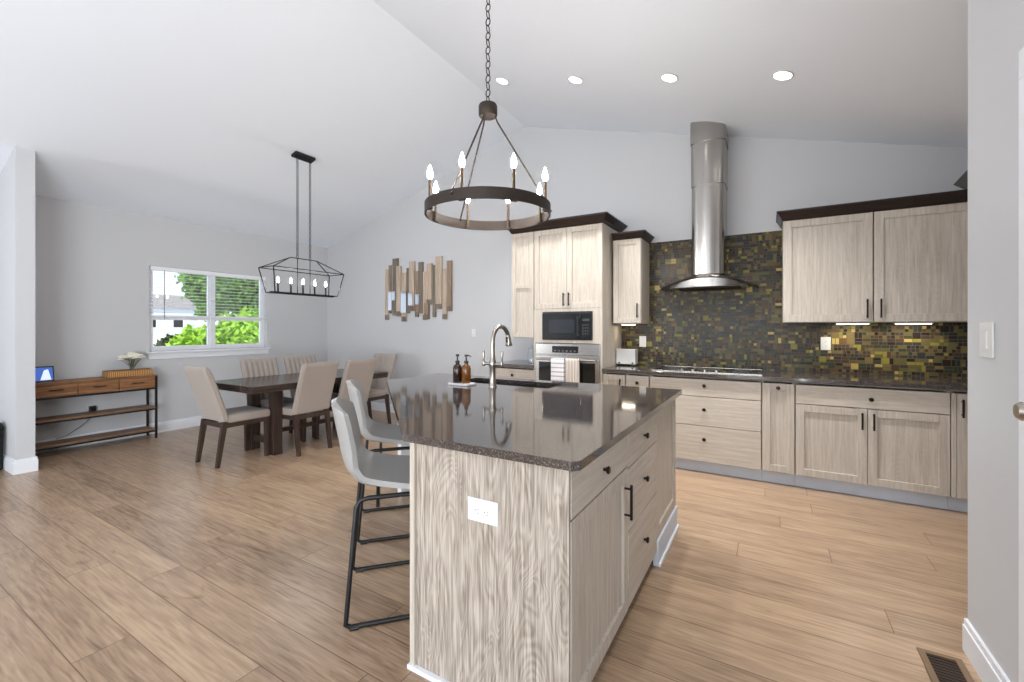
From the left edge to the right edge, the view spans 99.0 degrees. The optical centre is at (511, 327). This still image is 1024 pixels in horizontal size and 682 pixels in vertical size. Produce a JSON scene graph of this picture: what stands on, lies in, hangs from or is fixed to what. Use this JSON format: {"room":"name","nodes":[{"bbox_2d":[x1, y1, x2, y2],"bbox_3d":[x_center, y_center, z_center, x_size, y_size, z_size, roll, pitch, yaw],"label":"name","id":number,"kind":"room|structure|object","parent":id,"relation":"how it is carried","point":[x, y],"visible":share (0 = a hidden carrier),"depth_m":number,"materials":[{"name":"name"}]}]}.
{"room":"kitchen","nodes":[
{"label":"kitchen","id":0,"kind":"room"},
{"bbox_2d":[0,146,34,459],"bbox_3d":[-4.807,-0.160,4.211,0.800,2.970,0.125,0,0,31],"label":"wall","id":1,"kind":"structure","parent":0,"point":[17,177],"depth_m":4.02,"materials":[{"name":"grey paint"}]},
{"bbox_2d":[3,454,37,474],"bbox_3d":[-4.800,1.260,4.207,0.816,0.130,0.157,0,0,31],"label":"baseboard","id":2,"kind":"structure","parent":1,"relation":"attached to","point":[14,467],"depth_m":4.00,"materials":[{"name":"white paint"}]},
{"bbox_2d":[35,195,326,440],"bbox_3d":[-6.592,-0.040,2.121,0.150,2.730,12.950,0,0,31],"label":"wall","id":3,"kind":"structure","parent":0,"point":[92,263],"depth_m":5.28,"materials":[{"name":"grey paint"}]},
{"bbox_2d":[56,406,95,438],"bbox_3d":[-4.857,1.047,4.869,0.040,0.314,0.329,0,0,31],"label":"power adapter","id":4,"kind":"object","parent":3,"relation":"attached to","point":[91,408],"visible":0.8,"depth_m":4.96,"materials":[{"name":"black plastic"}]},
{"bbox_2d":[35,416,219,453],"bbox_3d":[-4.171,1.260,6.059,0.016,0.130,3.705,0,0,31],"label":"baseboard","id":5,"kind":"structure","parent":3,"relation":"attached to","point":[164,426],"depth_m":5.49,"materials":[{"name":"white paint"}]},
{"bbox_2d":[146,270,270,359],"bbox_3d":[-4.188,-0.195,6.119,0.165,1.180,1.560,0,0,31],"label":"window","id":6,"kind":"structure","parent":3,"relation":"in","point":[211,349],"depth_m":6.11,"materials":[{"name":"white paint"}]},
{"bbox_2d":[149,266,265,319],"bbox_3d":[-4.178,-0.444,6.113,0.066,0.678,1.460,0,0,31],"label":"window blind","id":7,"kind":"object","parent":6,"relation":"attached to","point":[155,268],"visible":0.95,"depth_m":5.97,"materials":[{"name":"white plastic"}]},
{"bbox_2d":[0,0,967,247],"bbox_3d":[-2.812,-1.994,-0.111,8.930,1.441,13.250,0,0,31],"label":"ceiling","id":8,"kind":"structure","parent":0,"point":[190,111],"depth_m":3.73,"materials":[{"name":"white paint"}]},
{"bbox_2d":[258,151,343,297],"bbox_3d":[-2.424,-1.197,5.089,0.289,1.638,0.899,0,0,31],"label":"lantern pendant","id":9,"kind":"object","parent":8,"relation":"hanging from","point":[298,155],"visible":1,"depth_m":5.05,"materials":[{"name":"black metal"}]},
{"bbox_2d":[424,0,551,229],"bbox_3d":[-0.157,-1.505,2.795,0.800,1.582,0.813,0,0,31],"label":"ring chandelier","id":10,"kind":"object","parent":8,"relation":"hanging from","point":[487,108],"visible":1,"depth_m":2.71,"materials":[{"name":"metal"}]},
{"bbox_2d":[495,77,508,84],"bbox_3d":[-0.098,-2.482,4.389,0.138,0.043,0.143,0,0,36],"label":"recessed light","id":11,"kind":"object","parent":8,"relation":"in","point":[501,80],"visible":1,"depth_m":4.38,"materials":[{"name":"white plastic"}]},
{"bbox_2d":[568,76,582,83],"bbox_3d":[0.578,-2.266,3.990,0.138,0.043,0.143,0,0,36],"label":"recessed light","id":12,"kind":"object","parent":8,"relation":"in","point":[574,79],"visible":1,"depth_m":3.98,"materials":[{"name":"white plastic"}]},
{"bbox_2d":[660,73,677,81],"bbox_3d":[1.283,-2.040,3.563,0.138,0.043,0.143,0,0,36],"label":"recessed light","id":13,"kind":"object","parent":8,"relation":"in","point":[668,77],"visible":1,"depth_m":3.56,"materials":[{"name":"white plastic"}]},
{"bbox_2d":[772,70,793,79],"bbox_3d":[1.954,-1.824,3.154,0.138,0.043,0.143,0,0,25],"label":"recessed light","id":14,"kind":"object","parent":8,"relation":"in","point":[780,74],"visible":1,"depth_m":3.15,"materials":[{"name":"white plastic"}]},
{"bbox_2d":[0,410,981,681],"bbox_3d":[-2.812,1.375,-0.111,8.930,0.100,13.250,0,0,31],"label":"floor","id":15,"kind":"structure","parent":0,"point":[132,559],"depth_m":2.31,"materials":[{"name":"brown wood"}]},
{"bbox_2d":[0,422,4,469],"bbox_3d":[-4.840,1.097,4.036,0.200,0.455,0.200,0,0,31],"label":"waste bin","id":16,"kind":"object","parent":15,"relation":"on","point":[2,427],"visible":1,"depth_m":4.07,"materials":[{"name":"black plastic"}]},
{"bbox_2d":[35,374,157,451],"bbox_3d":[-4.653,0.943,4.878,0.282,0.765,1.070,0,0,31],"label":"console table","id":17,"kind":"object","parent":15,"relation":"on","point":[64,388],"visible":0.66,"depth_m":4.82,"materials":[{"name":"brown wood"}]},
{"bbox_2d":[35,366,54,382],"bbox_3d":[-4.878,0.479,4.526,0.077,0.164,0.185,0,0,31],"label":"picture frame","id":18,"kind":"object","parent":17,"relation":"on","point":[42,373],"visible":0.67,"depth_m":4.53,"materials":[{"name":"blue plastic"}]},
{"bbox_2d":[41,369,50,379],"bbox_3d":[-4.842,0.485,4.537,0.024,0.108,0.080,0,0,31],"label":"picture","id":19,"kind":"object","parent":18,"relation":"attached to","point":[45,373],"depth_m":4.54},
{"bbox_2d":[35,405,154,423],"bbox_3d":[-4.663,0.954,4.884,0.248,0.022,1.026,0,0,31],"label":"shelf","id":20,"kind":"object","parent":17,"relation":"attached to","point":[107,412],"depth_m":4.82,"materials":[{"name":"brown wood"}]},
{"bbox_2d":[35,426,154,449],"bbox_3d":[-4.663,1.219,4.884,0.248,0.022,1.026,0,0,31],"label":"shelf","id":21,"kind":"object","parent":17,"relation":"attached to","point":[60,443],"depth_m":4.82,"materials":[{"name":"brown wood"}]},
{"bbox_2d":[102,368,152,377],"bbox_3d":[-4.514,0.525,5.139,0.200,0.070,0.410,0,0,31],"label":"rattan tray","id":22,"kind":"object","parent":17,"relation":"on","point":[140,371],"visible":1,"depth_m":5.07,"materials":[{"name":"brown wicker"}]},
{"bbox_2d":[117,352,144,369],"bbox_3d":[-4.503,0.415,5.177,0.227,0.265,0.240,0,0,-7],"label":"flower vase","id":23,"kind":"object","parent":22,"relation":"in","point":[132,356],"visible":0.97,"depth_m":5.14,"materials":[{"name":"clear glass"}]},
{"bbox_2d":[183,366,269,468],"bbox_3d":[-2.851,0.845,4.387,0.424,0.960,0.627,0,0,31],"label":"dining chair","id":24,"kind":"object","parent":15,"relation":"on","point":[201,380],"visible":1,"depth_m":4.23,"materials":[{"name":"beige fabric"}]},
{"bbox_2d":[239,357,301,440],"bbox_3d":[-2.811,0.845,5.126,0.627,0.960,0.424,0,0,31],"label":"dining chair","id":25,"kind":"object","parent":15,"relation":"on","point":[254,367],"visible":0.43,"depth_m":5.17,"materials":[{"name":"beige fabric"}]},
{"bbox_2d":[216,369,387,455],"bbox_3d":[-2.415,0.945,5.125,0.890,0.760,1.710,0,0,31],"label":"dining table","id":26,"kind":"object","parent":15,"relation":"on","point":[274,385],"visible":0.51,"depth_m":4.59,"materials":[{"name":"brown wood"}]},
{"bbox_2d":[283,355,337,437],"bbox_3d":[-2.539,0.845,5.587,0.627,0.960,0.424,0,0,31],"label":"dining chair","id":27,"kind":"object","parent":15,"relation":"on","point":[293,364],"visible":0.32,"depth_m":5.59,"materials":[{"name":"beige fabric"}]},
{"bbox_2d":[283,361,338,456],"bbox_3d":[-2.268,0.845,4.771,0.627,0.960,0.424,0,0,31],"label":"dining chair","id":28,"kind":"object","parent":15,"relation":"on","point":[316,381],"visible":0.98,"depth_m":4.63,"materials":[{"name":"beige fabric"}]},
{"bbox_2d":[314,358,376,438],"bbox_3d":[-1.993,0.845,5.236,0.627,0.960,0.424,0,0,31],"label":"dining chair","id":29,"kind":"object","parent":15,"relation":"on","point":[361,371],"visible":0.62,"depth_m":5.10,"materials":[{"name":"beige fabric"}]},
{"bbox_2d":[331,397,409,630],"bbox_3d":[-0.599,0.835,2.201,0.573,0.979,0.504,0,0,-17],"label":"counter stool","id":30,"kind":"object","parent":15,"relation":"on","point":[367,467],"visible":0.7,"depth_m":2.02,"materials":[{"name":"grey leather"}]},
{"bbox_2d":[346,380,409,544],"bbox_3d":[-0.816,0.835,2.965,0.573,0.979,0.504,0,0,-17],"label":"counter stool","id":31,"kind":"object","parent":15,"relation":"on","point":[371,430],"visible":0.54,"depth_m":2.77,"materials":[{"name":"grey leather"}]},
{"bbox_2d":[367,353,396,423],"bbox_3d":[-1.947,0.845,5.976,0.424,0.960,0.627,0,0,31],"label":"dining chair","id":32,"kind":"object","parent":15,"relation":"on","point":[378,389],"visible":0.62,"depth_m":6.05,"materials":[{"name":"beige fabric"}]},
{"bbox_2d":[496,366,533,379],"bbox_3d":[0.164,0.883,5.252,0.543,0.884,0.684,0,0,31],"label":"base cabinet","id":33,"kind":"object","parent":15,"relation":"on","point":[505,372],"visible":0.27,"depth_m":4.98,"materials":[{"name":"brown wood"}]},
{"bbox_2d":[496,360,533,367],"bbox_3d":[0.153,0.426,5.262,0.573,0.030,0.678,0,0,31],"label":"countertop","id":34,"kind":"structure","parent":33,"relation":"on","point":[512,363],"depth_m":5.06,"materials":[{"name":"stone"}]},
{"bbox_2d":[398,399,678,681],"bbox_3d":[-0.191,0.883,2.653,2.014,0.884,1.866,0,0,31],"label":"kitchen island","id":35,"kind":"object","parent":15,"relation":"on","point":[543,594],"visible":0.69,"depth_m":1.58,"materials":[{"name":"brown wood"}]},
{"bbox_2d":[468,496,497,526],"bbox_3d":[-0.103,0.644,1.536,0.128,0.082,0.009,0,0,31],"label":"outlet","id":36,"kind":"object","parent":35,"relation":"attached to","point":[480,510],"visible":1,"depth_m":1.53,"materials":[{"name":"white plastic"}]},
{"bbox_2d":[474,505,480,514],"bbox_3d":[-0.122,0.644,1.544,0.033,0.033,0.003,0,0,31],"label":"socket","id":37,"kind":"object","parent":36,"relation":"attached to","point":[477,508],"depth_m":1.54,"materials":[{"name":"white plastic"}]},
{"bbox_2d":[483,508,490,517],"bbox_3d":[-0.087,0.644,1.524,0.033,0.033,0.003,0,0,31],"label":"socket","id":38,"kind":"object","parent":36,"relation":"attached to","point":[486,511],"depth_m":1.52,"materials":[{"name":"white plastic"}]},
{"bbox_2d":[386,373,681,470],"bbox_3d":[-0.235,0.426,2.656,2.095,0.030,1.835,0,0,31],"label":"island countertop","id":39,"kind":"structure","parent":35,"relation":"on","point":[567,426],"depth_m":2.05,"materials":[{"name":"stone"}]},
{"bbox_2d":[448,382,475,385],"bbox_3d":[-0.360,0.403,3.156,0.176,0.016,0.110,0,0,31],"label":"soap tray","id":40,"kind":"object","parent":39,"relation":"on","point":[450,383],"visible":0.81,"depth_m":3.11,"materials":[{"name":"stone"}]},
{"bbox_2d":[453,354,461,382],"bbox_3d":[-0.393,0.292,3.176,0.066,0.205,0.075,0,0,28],"label":"soap bottle","id":41,"kind":"object","parent":40,"relation":"on","point":[457,368],"visible":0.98,"depth_m":3.15,"materials":[{"name":"black glass"}]},
{"bbox_2d":[462,354,470,382],"bbox_3d":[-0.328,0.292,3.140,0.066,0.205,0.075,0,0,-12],"label":"soap bottle","id":42,"kind":"object","parent":40,"relation":"on","point":[466,369],"visible":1,"depth_m":3.12,"materials":[{"name":"orange glass"}]},
{"bbox_2d":[482,324,511,387],"bbox_3d":[-0.091,0.192,3.121,0.176,0.437,0.232,0,0,31],"label":"faucet","id":43,"kind":"object","parent":39,"relation":"on","point":[492,363],"visible":1,"depth_m":3.04,"materials":[{"name":"silver metal"}]},
{"bbox_2d":[474,381,550,387],"bbox_3d":[-0.025,0.541,3.292,0.818,0.199,0.313,0,0,31],"label":"sink","id":44,"kind":"object","parent":39,"relation":"in","point":[476,381],"visible":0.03,"depth_m":3.43,"materials":[{"name":"metal"}]},
{"bbox_2d":[508,211,627,383],"bbox_3d":[0.604,0.083,4.968,1.222,2.485,0.725,0,0,31],"label":"tall cabinet","id":45,"kind":"object","parent":15,"relation":"on","point":[573,255],"visible":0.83,"depth_m":4.63,"materials":[{"name":"brown wood"}]},
{"bbox_2d":[535,343,599,383],"bbox_3d":[0.691,0.499,4.821,0.732,0.662,0.576,0,0,31],"label":"wall oven","id":46,"kind":"object","parent":45,"relation":"in","point":[588,355],"visible":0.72,"depth_m":4.59,"materials":[{"name":"silver metal"}]},
{"bbox_2d":[551,358,564,381],"bbox_3d":[0.484,0.535,4.618,0.151,0.435,0.037,0,0,31],"label":"dish towel","id":47,"kind":"object","parent":46,"relation":"hanging from","point":[557,364],"visible":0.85,"depth_m":4.60,"materials":[{"name":"white fabric"}]},
{"bbox_2d":[565,358,579,382],"bbox_3d":[0.625,0.545,4.534,0.153,0.455,0.037,0,0,31],"label":"dish towel","id":48,"kind":"object","parent":46,"relation":"hanging from","point":[572,366],"visible":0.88,"depth_m":4.52,"materials":[{"name":"beige fabric"}]},
{"bbox_2d":[542,311,592,339],"bbox_3d":[0.668,-0.022,4.789,0.575,0.301,0.452,0,0,31],"label":"microwave","id":49,"kind":"object","parent":45,"relation":"in","point":[578,325],"visible":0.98,"depth_m":4.62,"materials":[{"name":"black plastic"}]},
{"bbox_2d":[603,372,626,385],"bbox_3d":[1.179,0.883,4.653,0.234,0.884,0.684,0,0,31],"label":"base cabinet","id":50,"kind":"object","parent":15,"relation":"on","point":[609,378],"visible":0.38,"depth_m":4.40,"materials":[{"name":"brown wood"}]},
{"bbox_2d":[626,373,650,386],"bbox_3d":[1.380,0.883,4.534,0.228,0.884,0.684,0,0,31],"label":"base cabinet","id":51,"kind":"object","parent":15,"relation":"on","point":[632,379],"visible":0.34,"depth_m":4.27,"materials":[{"name":"brown wood"}]},
{"bbox_2d":[650,374,761,480],"bbox_3d":[1.887,0.883,4.241,0.939,0.884,0.673,0,0,31],"label":"base cabinet","id":52,"kind":"object","parent":15,"relation":"on","point":[719,420],"visible":0.86,"depth_m":3.92,"materials":[{"name":"brown wood"}]},
{"bbox_2d":[762,380,794,485],"bbox_3d":[2.395,0.883,3.941,0.238,0.884,0.673,0,0,31],"label":"base cabinet","id":53,"kind":"object","parent":15,"relation":"on","point":[778,397],"visible":0.95,"depth_m":3.69,"materials":[{"name":"brown wood"}]},
{"bbox_2d":[795,382,949,508],"bbox_3d":[2.901,0.883,3.636,0.938,0.884,0.684,0,0,31],"label":"base cabinet","id":54,"kind":"object","parent":15,"relation":"on","point":[880,442],"visible":0.97,"depth_m":3.36,"materials":[{"name":"brown wood"}]},
{"bbox_2d":[602,364,967,390],"bbox_3d":[2.549,0.426,3.844,3.415,0.030,0.671,0,0,31],"label":"countertop","id":55,"kind":"structure","parent":54,"relation":"on","point":[793,376],"depth_m":3.63,"materials":[{"name":"stone"}]},
{"bbox_2d":[616,349,637,365],"bbox_3d":[1.269,0.322,4.820,0.210,0.178,0.128,0,0,31],"label":"toaster","id":56,"kind":"object","parent":55,"relation":"on","point":[623,356],"visible":1,"depth_m":4.77,"materials":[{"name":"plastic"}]},
{"bbox_2d":[652,365,762,375],"bbox_3d":[1.885,0.399,4.215,0.924,0.024,0.520,0,0,31],"label":"cooktop","id":57,"kind":"object","parent":55,"relation":"in","point":[758,372],"visible":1,"depth_m":4.14,"materials":[{"name":"silver metal"}]},
{"bbox_2d":[916,647,973,681],"bbox_3d":[1.657,1.323,1.646,0.136,0.005,0.300,0,0,31],"label":"floor vent","id":58,"kind":"object","parent":15,"relation":"in","point":[940,667],"visible":1,"depth_m":1.70,"materials":[{"name":"brown wood"}]},
{"bbox_2d":[948,390,967,511],"bbox_3d":[3.662,0.883,3.187,0.827,0.884,0.684,0,0,31],"label":"base cabinet","id":59,"kind":"object","parent":15,"relation":"on","point":[958,499],"visible":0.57,"depth_m":3.12,"materials":[{"name":"brown wood"}]},
{"bbox_2d":[327,127,967,403],"bbox_3d":[0.518,-0.635,5.529,8.930,3.920,0.150,0,0,31],"label":"wall","id":60,"kind":"structure","parent":0,"point":[642,179],"depth_m":5.49,"materials":[{"name":"grey paint"}]},
{"bbox_2d":[371,402,394,412],"bbox_3d":[-1.655,1.260,6.716,3.680,0.130,0.016,0,0,31],"label":"baseboard","id":61,"kind":"structure","parent":60,"relation":"attached to","point":[377,406],"depth_m":6.97,"materials":[{"name":"white paint"}]},
{"bbox_2d":[385,256,452,321],"bbox_3d":[-1.435,-0.591,6.564,1.331,0.983,0.050,0,0,31],"label":"wall art","id":62,"kind":"object","parent":60,"relation":"attached to","point":[411,290],"visible":1,"depth_m":6.52,"materials":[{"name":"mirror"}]},
{"bbox_2d":[388,291,391,309],"bbox_3d":[-1.908,-0.425,6.835,0.076,0.298,0.012,0,0,31],"label":"mirror","id":63,"kind":"object","parent":62,"relation":"attached to","point":[389,292],"depth_m":6.83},
{"bbox_2d":[392,291,395,299],"bbox_3d":[-1.838,-0.500,6.794,0.079,0.141,0.012,0,0,31],"label":"mirror","id":64,"kind":"object","parent":62,"relation":"attached to","point":[393,292],"depth_m":6.78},
{"bbox_2d":[401,291,405,312],"bbox_3d":[-1.660,-0.397,6.689,0.110,0.330,0.012,0,0,31],"label":"mirror","id":65,"kind":"object","parent":62,"relation":"attached to","point":[403,293],"depth_m":6.68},
{"bbox_2d":[408,293,412,304],"bbox_3d":[-1.534,-0.438,6.601,0.090,0.191,0.012,0,0,31],"label":"mirror","id":66,"kind":"object","parent":62,"relation":"attached to","point":[410,295],"depth_m":6.59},
{"bbox_2d":[415,294,419,304],"bbox_3d":[-1.415,-0.429,6.535,0.076,0.154,0.012,0,0,31],"label":"mirror","id":67,"kind":"object","parent":62,"relation":"attached to","point":[417,296],"depth_m":6.53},
{"bbox_2d":[472,329,475,336],"bbox_3d":[-0.529,0.069,6.055,0.070,0.110,0.009,0,0,31],"label":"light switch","id":68,"kind":"object","parent":60,"relation":"attached to","point":[473,330],"visible":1,"depth_m":6.05,"materials":[{"name":"white plastic"}]},
{"bbox_2d":[512,232,534,337],"bbox_3d":[0.283,-0.481,5.203,0.287,1.183,0.648,0,0,31],"label":"upper cabinet","id":69,"kind":"object","parent":60,"relation":"attached to","point":[523,309],"visible":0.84,"depth_m":4.93,"materials":[{"name":"brown wood"}]},
{"bbox_2d":[611,229,654,323],"bbox_3d":[1.311,-0.524,4.719,0.350,0.955,0.435,0,0,31],"label":"upper cabinet","id":70,"kind":"object","parent":60,"relation":"attached to","point":[630,248],"visible":1,"depth_m":4.61,"materials":[{"name":"brown wood"}]},
{"bbox_2d":[639,336,645,346],"bbox_3d":[1.457,0.150,4.872,0.075,0.120,0.010,0,0,31],"label":"light switch","id":71,"kind":"object","parent":60,"relation":"attached to","point":[642,339],"visible":1,"depth_m":4.87,"materials":[{"name":"white plastic"}]},
{"bbox_2d":[669,121,749,290],"bbox_3d":[1.944,-1.212,4.325,0.865,1.651,0.472,0,0,31],"label":"range hood","id":72,"kind":"object","parent":60,"relation":"attached to","point":[708,140],"visible":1,"depth_m":4.22,"materials":[{"name":"silver metal"}]},
{"bbox_2d":[621,230,967,378],"bbox_3d":[2.723,-0.265,4.136,3.415,1.351,0.008,0,0,31],"label":"backsplash","id":73,"kind":"structure","parent":60,"relation":"attached to","point":[744,328],"depth_m":4.30,"materials":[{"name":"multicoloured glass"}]},
{"bbox_2d":[821,337,830,349],"bbox_3d":[2.890,0.143,4.026,0.075,0.120,0.009,0,0,31],"label":"outlet","id":74,"kind":"object","parent":60,"relation":"attached to","point":[825,341],"visible":1,"depth_m":4.02,"materials":[{"name":"white plastic"}]},
{"bbox_2d":[776,189,967,322],"bbox_3d":[3.263,-0.539,3.570,1.890,0.985,0.430,0,0,31],"label":"upper cabinet","id":75,"kind":"object","parent":60,"relation":"attached to","point":[898,259],"visible":0.89,"depth_m":3.55,"materials":[{"name":"brown wood"}]},
{"bbox_2d":[835,323,869,324],"bbox_3d":[2.974,-0.039,3.818,0.240,0.016,0.050,0,0,31],"label":"light","id":76,"kind":"object","parent":75,"relation":"attached to","point":[835,323],"visible":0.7,"depth_m":3.81,"materials":[{"name":"white plastic"}]},
{"bbox_2d":[894,322,933,323],"bbox_3d":[3.319,-0.039,3.615,0.240,0.016,0.050,0,0,31],"label":"light","id":77,"kind":"object","parent":75,"relation":"attached to","point":[894,322],"visible":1,"depth_m":3.59,"materials":[{"name":"white plastic"}]},
{"bbox_2d":[953,170,967,188],"bbox_3d":[3.571,-1.142,3.373,0.237,0.236,0.048,0,0,31],"label":"tile","id":78,"kind":"structure","parent":75,"relation":"on","point":[962,182],"depth_m":3.40,"materials":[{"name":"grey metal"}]},
{"bbox_2d":[968,0,1023,681],"bbox_3d":[-0.744,-0.167,-2.755,0.120,2.983,10.500,0,0,31],"label":"wall","id":79,"kind":"structure","parent":0,"point":[995,27],"depth_m":1.60,"materials":[{"name":"grey paint"}]},
{"bbox_2d":[962,618,1009,681],"bbox_3d":[1.746,1.260,1.596,0.016,0.130,0.476,0,0,31],"label":"baseboard","id":80,"kind":"structure","parent":79,"relation":"attached to","point":[986,666],"depth_m":1.66,"materials":[{"name":"white paint"}]},
{"bbox_2d":[980,322,994,357],"bbox_3d":[1.768,0.045,1.630,0.010,0.130,0.115,0,0,31],"label":"light switch","id":81,"kind":"object","parent":79,"relation":"attached to","point":[987,330],"visible":1,"depth_m":1.62,"materials":[{"name":"white plastic"}]},
{"bbox_2d":[1013,47,1023,681],"bbox_3d":[1.306,0.223,0.907,0.074,2.205,1.154,0,0,31],"label":"door","id":82,"kind":"structure","parent":79,"relation":"in","point":[1018,408],"depth_m":1.38,"materials":[{"name":"white paint"}]},
{"label":"outside","id":83,"kind":"structure","parent":0,"visible":0},
{"bbox_2d":[153,336,165,345],"bbox_3d":[-32.513,1.015,59.840,103.160,0.220,110.000,0,0,31],"label":"ground","id":84,"kind":"structure","parent":83,"point":[155,338],"depth_m":37.67,"materials":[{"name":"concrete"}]},
{"bbox_2d":[153,334,183,345],"bbox_3d":[-8.017,0.571,10.677,1.280,0.902,0.968,0,0,-37],"label":"shrub","id":85,"kind":"object","parent":84,"relation":"on","point":[162,341],"visible":0.05,"depth_m":10.36,"materials":[{"name":"green plant"}]},
{"bbox_2d":[153,295,197,335],"bbox_3d":[-42.332,-1.495,50.250,6.800,4.800,9.300,0,0,31],"label":"house","id":86,"kind":"structure","parent":84,"relation":"on","point":[160,327],"depth_m":50.37,"materials":[{"name":"white"}]},
{"bbox_2d":[192,304,224,321],"bbox_3d":[-10.027,-0.528,14.492,0.950,2.866,0.975,0,0,31],"label":"slim tree","id":87,"kind":"object","parent":84,"relation":"on","point":[197,310],"visible":0.08,"depth_m":14.20,"materials":[{"name":"green plant"}]},
{"bbox_2d":[165,306,258,345],"bbox_3d":[-6.168,0.345,10.109,2.101,1.755,3.252,0,0,31],"label":"leafy bush","id":88,"kind":"object","parent":84,"relation":"on","point":[226,332],"visible":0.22,"depth_m":9.38,"materials":[{"name":"green plant"}]},
{"bbox_2d":[174,273,258,316],"bbox_3d":[-7.336,-1.516,13.373,2.806,4.842,4.973,0,0,20],"label":"leafy tree","id":89,"kind":"object","parent":84,"relation":"on","point":[239,301],"visible":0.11,"depth_m":11.83,"materials":[{"name":"green plant"}]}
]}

